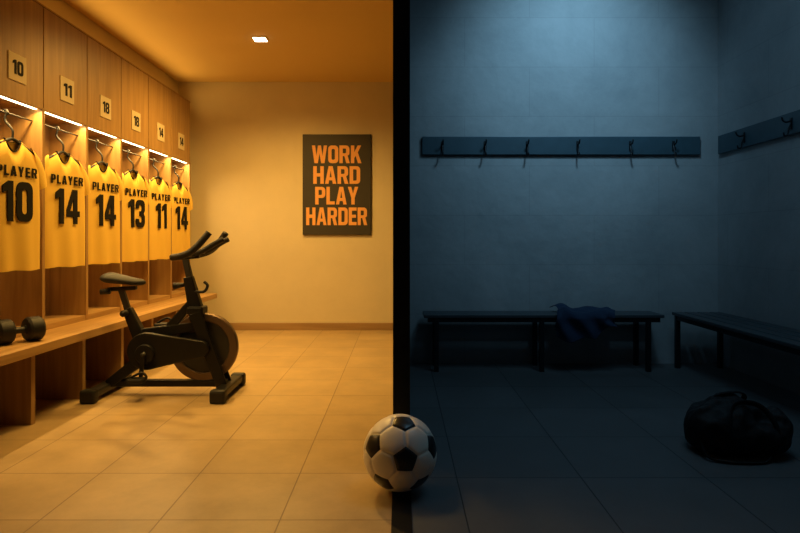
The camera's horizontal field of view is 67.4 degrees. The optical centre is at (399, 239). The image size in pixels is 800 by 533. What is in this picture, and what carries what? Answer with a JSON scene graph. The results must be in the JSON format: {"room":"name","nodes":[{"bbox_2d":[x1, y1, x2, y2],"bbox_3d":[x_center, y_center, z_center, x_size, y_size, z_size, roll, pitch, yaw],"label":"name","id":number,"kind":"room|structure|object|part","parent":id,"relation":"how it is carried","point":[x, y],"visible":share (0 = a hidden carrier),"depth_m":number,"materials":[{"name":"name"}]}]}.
{"room":"changing room","nodes":[
{"label":"changing room","id":0,"kind":"room"},
{"bbox_2d":[37,0,177,92],"bbox_3d":[-2.640,-0.397,3.200,0.100,2.893,7.600,0,0,0],"label":"wall","id":1,"kind":"structure","parent":0,"point":[60,7],"depth_m":5.29,"materials":[{"name":"beige paint"}]},
{"bbox_2d":[0,330,392,532],"bbox_3d":[-1.361,1.100,3.200,2.658,0.100,7.600,0,0,0],"label":"floor","id":2,"kind":"structure","parent":0,"point":[283,453],"depth_m":2.99,"materials":[{"name":"beige tile"}]},
{"bbox_2d":[0,293,216,424],"bbox_3d":[-2.304,0.819,4.565,0.568,0.463,4.130,0,0,0],"label":"wooden bench","id":3,"kind":"object","parent":2,"relation":"on","point":[58,365],"visible":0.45,"depth_m":3.95,"materials":[{"name":"brown wood"}]},
{"bbox_2d":[0,316,45,344],"bbox_3d":[-2.180,0.516,3.430,0.139,0.139,0.258,0,0,34],"label":"dumbbell","id":4,"kind":"object","parent":3,"relation":"on","point":[33,328],"visible":1,"depth_m":3.44,"materials":[{"name":"black rubber"}]},
{"bbox_2d":[0,0,189,336],"bbox_3d":[-2.440,-0.466,4.684,0.296,2.104,3.812,0,0,0],"label":"locker","id":5,"kind":"object","parent":3,"relation":"on","point":[53,73],"visible":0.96,"depth_m":4.40,"materials":[{"name":"brown wood"}]},
{"bbox_3d":[-2.365,-0.765,3.603,0.010,0.010,0.510,0,0,0],"label":"hanging rail","id":6,"kind":"part","parent":5,"relation":"part of","materials":[{"name":"silver metal"}]},
{"bbox_3d":[-2.311,-1.170,3.602,0.021,0.664,0.532,0,0,0],"label":"door panel","id":7,"kind":"part","parent":5,"relation":"part of","materials":[{"name":"brown wood"}]},
{"bbox_2d":[0,109,46,271],"bbox_3d":[-2.330,-0.299,3.596,0.106,0.974,0.492,0,0,14],"label":"jersey","id":8,"kind":"object","parent":5,"relation":"hanging from","point":[22,173],"visible":1,"depth_m":3.60,"materials":[{"name":"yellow fabric"}]},
{"bbox_3d":[-2.579,-0.460,4.690,0.018,2.092,3.800,0,0,0],"label":"panel","id":9,"kind":"part","parent":5,"relation":"part of","materials":[{"name":"brown wood"}]},
{"bbox_3d":[-2.365,-0.765,4.143,0.010,0.010,0.510,0,0,0],"label":"hanging rail","id":10,"kind":"part","parent":5,"relation":"part of","materials":[{"name":"silver metal"}]},
{"bbox_3d":[-2.311,-1.170,4.142,0.021,0.664,0.532,0,0,0],"label":"door panel","id":11,"kind":"part","parent":5,"relation":"part of","materials":[{"name":"brown wood"}]},
{"bbox_2d":[45,126,90,267],"bbox_3d":[-2.330,-0.299,4.136,0.106,0.974,0.492,0,0,15],"label":"jersey","id":12,"kind":"object","parent":5,"relation":"hanging from","point":[68,183],"visible":0.88,"depth_m":4.11,"materials":[{"name":"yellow fabric"}]},
{"bbox_3d":[-2.365,-0.765,4.683,0.010,0.010,0.510,0,0,0],"label":"hanging rail","id":13,"kind":"part","parent":5,"relation":"part of","materials":[{"name":"silver metal"}]},
{"bbox_3d":[-2.311,-1.170,4.682,0.021,0.664,0.532,0,0,0],"label":"door panel","id":14,"kind":"part","parent":5,"relation":"part of","materials":[{"name":"brown wood"}]},
{"bbox_2d":[88,139,123,264],"bbox_3d":[-2.324,-0.299,4.675,0.115,0.974,0.489,0,0,20],"label":"jersey","id":15,"kind":"object","parent":5,"relation":"hanging from","point":[106,186],"visible":0.84,"depth_m":4.65,"materials":[{"name":"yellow fabric"}]},
{"bbox_3d":[-2.311,-1.170,5.222,0.021,0.664,0.532,0,0,0],"label":"door panel","id":16,"kind":"part","parent":5,"relation":"part of","materials":[{"name":"brown wood"}]},
{"bbox_2d":[122,150,151,261],"bbox_3d":[-2.329,-0.299,5.216,0.108,0.974,0.492,0,0,12],"label":"jersey","id":17,"kind":"object","parent":5,"relation":"hanging from","point":[137,193],"visible":0.74,"depth_m":5.20,"materials":[{"name":"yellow fabric"}]},
{"bbox_3d":[-2.311,-1.170,5.762,0.021,0.664,0.532,0,0,0],"label":"door panel","id":18,"kind":"part","parent":5,"relation":"part of","materials":[{"name":"brown wood"}]},
{"bbox_2d":[149,158,174,259],"bbox_3d":[-2.331,-0.299,5.756,0.105,0.974,0.492,0,0,14],"label":"jersey","id":19,"kind":"object","parent":5,"relation":"hanging from","point":[162,197],"visible":0.72,"depth_m":5.74,"materials":[{"name":"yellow fabric"}]},
{"bbox_3d":[-2.311,-1.170,6.302,0.021,0.664,0.532,0,0,0],"label":"door panel","id":20,"kind":"part","parent":5,"relation":"part of","materials":[{"name":"brown wood"}]},
{"bbox_2d":[172,165,192,253],"bbox_3d":[-2.326,-0.299,6.295,0.112,0.974,0.491,0,0,18],"label":"jersey","id":21,"kind":"object","parent":5,"relation":"hanging from","point":[183,201],"visible":0.77,"depth_m":6.28,"materials":[{"name":"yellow fabric"}]},
{"bbox_2d":[80,230,245,403],"bbox_3d":[-1.578,0.493,4.100,0.944,1.114,0.550,0,0,0],"label":"exercise bike","id":22,"kind":"object","parent":2,"relation":"on","point":[203,346],"visible":1,"depth_m":4.06,"materials":[{"name":"black metal"}]},
{"bbox_3d":[-1.990,0.347,4.053,0.063,0.043,0.039,0,0,-5],"label":"seat knob","id":23,"kind":"part","parent":22,"relation":"part of","materials":[{"name":"black plastic"}]},
{"bbox_3d":[-1.859,0.885,4.100,0.282,0.232,0.080,0,0,0],"label":"leg","id":24,"kind":"part","parent":22,"relation":"part of","materials":[{"name":"black metal"}]},
{"bbox_3d":[-1.874,0.428,4.100,0.093,0.194,0.034,0,0,0],"label":"seat post","id":25,"kind":"part","parent":22,"relation":"part of","materials":[{"name":"grey metal"}]},
{"bbox_3d":[-1.860,0.495,4.048,0.042,0.042,0.045,0,0,0],"label":"post knob","id":26,"kind":"part","parent":22,"relation":"part of","materials":[{"name":"black plastic"}]},
{"bbox_3d":[-1.706,0.837,3.970,0.043,0.157,0.018,0,0,0],"label":"crank arm","id":27,"kind":"part","parent":22,"relation":"part of","materials":[{"name":"black metal"}]},
{"bbox_3d":[-1.580,0.975,4.100,0.800,0.045,0.060,0,0,0],"label":"rail","id":28,"kind":"part","parent":22,"relation":"part of","materials":[{"name":"black metal"}]},
{"bbox_3d":[-1.508,0.315,4.100,0.080,0.048,0.048,0,0,0],"label":"handlebar knob","id":29,"kind":"part","parent":22,"relation":"part of","materials":[{"name":"black plastic"}]},
{"bbox_3d":[-1.448,0.205,4.100,0.075,0.176,0.036,0,0,0],"label":"handlebar post","id":30,"kind":"part","parent":22,"relation":"part of","materials":[{"name":"grey metal"}]},
{"bbox_3d":[-1.399,0.403,4.100,0.147,0.315,0.065,0,0,0],"label":"post","id":31,"kind":"part","parent":22,"relation":"part of","materials":[{"name":"black metal"}]},
{"bbox_2d":[63,0,392,81],"bbox_3d":[-1.361,-1.893,3.250,2.658,0.100,7.700,0,0,0],"label":"ceiling","id":32,"kind":"structure","parent":0,"point":[187,40],"depth_m":5.43,"materials":[{"name":"brown paint"}]},
{"bbox_2d":[252,36,267,41],"bbox_3d":[-1.280,-1.837,5.490,0.130,0.013,0.120,0,0,0],"label":"recessed light","id":33,"kind":"object","parent":32,"relation":"in","point":[255,38],"visible":1,"depth_m":5.47,"materials":[{"name":"beige paint"}]},
{"bbox_2d":[253,38,266,41],"bbox_3d":[-1.280,-1.833,5.490,0.110,0.007,0.100,0,0,0],"label":"diffuser","id":34,"kind":"object","parent":33,"relation":"attached to","point":[255,39],"depth_m":5.49,"materials":[{"name":"beige plastic"}]},
{"bbox_2d":[178,82,392,322],"bbox_3d":[-1.361,-0.346,7.050,2.658,2.993,0.100,0,0,0],"label":"wall","id":35,"kind":"structure","parent":0,"point":[246,138],"depth_m":7.00,"materials":[{"name":"beige paint"}]},
{"bbox_2d":[230,323,392,329],"bbox_3d":[-1.017,1.008,6.991,1.966,0.085,0.018,0,0,0],"label":"baseboard","id":36,"kind":"structure","parent":35,"relation":"attached to","point":[237,326],"depth_m":6.98,"materials":[{"name":"brown wood"}]},
{"bbox_2d":[303,134,370,234],"bbox_3d":[-0.735,-0.644,6.982,0.794,1.168,0.033,0,0,0],"label":"poster","id":37,"kind":"object","parent":35,"relation":"attached to","point":[336,167],"visible":1,"depth_m":6.97,"materials":[{"name":"grey paper"}]},
{"bbox_2d":[393,0,409,414],"bbox_3d":[0.006,-0.675,4.910,0.077,3.650,4.380,0,0,0],"label":"wall partition","id":38,"kind":"structure","parent":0,"point":[401,8],"depth_m":2.72,"materials":[{"name":"black"}]},
{"bbox_2d":[391,490,412,532],"bbox_3d":[0.006,1.098,1.060,0.077,0.104,3.320,0,0,0],"label":"trim","id":39,"kind":"structure","parent":38,"relation":"attached to","point":[401,520],"depth_m":2.29,"materials":[{"name":"black"}]},
{"bbox_2d":[363,414,436,491],"bbox_3d":[0.000,0.891,2.520,0.309,0.309,0.310,0,0,0],"label":"soccer ball","id":40,"kind":"object","parent":39,"relation":"on","point":[400,451],"visible":1,"depth_m":2.41,"materials":[{"name":"white leather"}]},
{"bbox_2d":[410,0,717,363],"bbox_3d":[1.424,-0.625,5.150,2.758,3.550,0.100,0,0,0],"label":"wall","id":41,"kind":"structure","parent":0,"point":[488,232],"depth_m":5.10,"materials":[{"name":"grey paint"}]},
{"bbox_2d":[422,137,699,155],"bbox_3d":[1.363,-0.790,5.049,2.353,0.169,0.101,0,0,0],"label":"coat rack","id":42,"kind":"object","parent":41,"relation":"attached to","point":[442,146],"visible":1,"depth_m":5.07,"materials":[{"name":"blue paint"}]},
{"bbox_2d":[410,364,799,532],"bbox_3d":[1.424,1.100,2.250,2.758,0.100,5.700,0,0,0],"label":"floor","id":43,"kind":"structure","parent":0,"point":[562,448],"depth_m":2.91,"materials":[{"name":"tile"}]},
{"bbox_2d":[423,311,663,371],"bbox_3d":[1.145,0.823,4.907,1.910,0.455,0.293,0,0,0],"label":"slatted bench","id":44,"kind":"object","parent":43,"relation":"on","point":[435,317],"visible":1,"depth_m":4.77,"materials":[{"name":"brown wood"}]},
{"bbox_3d":[0.290,0.835,5.035,0.036,0.430,0.036,0,0,0],"label":"leg","id":45,"kind":"part","parent":44,"relation":"part of","materials":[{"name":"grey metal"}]},
{"bbox_3d":[0.290,0.835,4.785,0.036,0.430,0.036,0,0,0],"label":"leg","id":46,"kind":"part","parent":44,"relation":"part of","materials":[{"name":"grey metal"}]},
{"bbox_3d":[1.130,0.835,5.035,0.036,0.430,0.036,0,0,0],"label":"leg","id":47,"kind":"part","parent":44,"relation":"part of","materials":[{"name":"grey metal"}]},
{"bbox_3d":[1.130,0.835,4.785,0.036,0.430,0.036,0,0,0],"label":"leg","id":48,"kind":"part","parent":44,"relation":"part of","materials":[{"name":"grey metal"}]},
{"bbox_3d":[1.145,0.637,4.785,1.850,0.035,0.030,0,0,0],"label":"rail","id":49,"kind":"part","parent":44,"relation":"part of","materials":[{"name":"grey metal"}]},
{"bbox_2d":[551,303,617,342],"bbox_3d":[1.486,0.664,4.848,0.536,0.276,0.351,0,0,0],"label":"towel","id":50,"kind":"object","parent":44,"relation":"on","point":[572,325],"visible":1,"depth_m":4.71,"materials":[{"name":"blue fabric"}]},
{"bbox_3d":[1.980,0.835,5.035,0.036,0.430,0.036,0,0,0],"label":"leg","id":51,"kind":"part","parent":44,"relation":"part of","materials":[{"name":"grey metal"}]},
{"bbox_3d":[1.980,0.835,4.785,0.036,0.430,0.036,0,0,0],"label":"leg","id":52,"kind":"part","parent":44,"relation":"part of","materials":[{"name":"grey metal"}]},
{"bbox_2d":[672,312,799,367],"bbox_3d":[2.450,0.823,3.935,0.400,0.455,2.070,0,0,0],"label":"slatted bench","id":53,"kind":"object","parent":43,"relation":"on","point":[782,338],"visible":1,"depth_m":4.22,"materials":[{"name":"brown wood"}]},
{"bbox_3d":[2.275,0.835,4.920,0.036,0.430,0.036,0,0,0],"label":"leg","id":54,"kind":"part","parent":53,"relation":"part of","materials":[{"name":"grey metal"}]},
{"bbox_3d":[2.625,0.835,4.920,0.036,0.430,0.036,0,0,0],"label":"leg","id":55,"kind":"part","parent":53,"relation":"part of","materials":[{"name":"grey metal"}]},
{"bbox_3d":[2.275,0.637,3.940,0.030,0.035,1.980,0,0,0],"label":"rail","id":56,"kind":"part","parent":53,"relation":"part of","materials":[{"name":"brown wood"}]},
{"bbox_2d":[683,391,793,464],"bbox_3d":[1.680,0.905,2.986,0.486,0.290,0.394,0,0,0],"label":"duffel bag","id":57,"kind":"object","parent":43,"relation":"on","point":[724,423],"visible":1,"depth_m":2.88,"materials":[{"name":"black fabric"}]},
{"bbox_3d":[1.680,0.856,3.091,0.239,0.192,0.168,0,0,0],"label":"handle","id":58,"kind":"part","parent":57,"relation":"part of","materials":[{"name":"black fabric"}]},
{"bbox_3d":[1.680,0.864,2.873,0.239,0.177,0.096,0,0,0],"label":"handle","id":59,"kind":"part","parent":57,"relation":"part of","materials":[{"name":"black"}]},
{"bbox_2d":[718,0,799,394],"bbox_3d":[2.753,-0.675,2.250,0.100,3.450,5.700,0,0,0],"label":"wall","id":60,"kind":"structure","parent":0,"point":[759,40],"depth_m":4.50,"materials":[{"name":"grey paint"}]},
{"bbox_2d":[718,110,799,153],"bbox_3d":[2.652,-0.790,3.825,0.101,0.169,2.450,0,0,0],"label":"coat rack","id":61,"kind":"object","parent":60,"relation":"attached to","point":[788,124],"visible":1,"depth_m":4.44,"materials":[{"name":"blue paint"}]}
]}

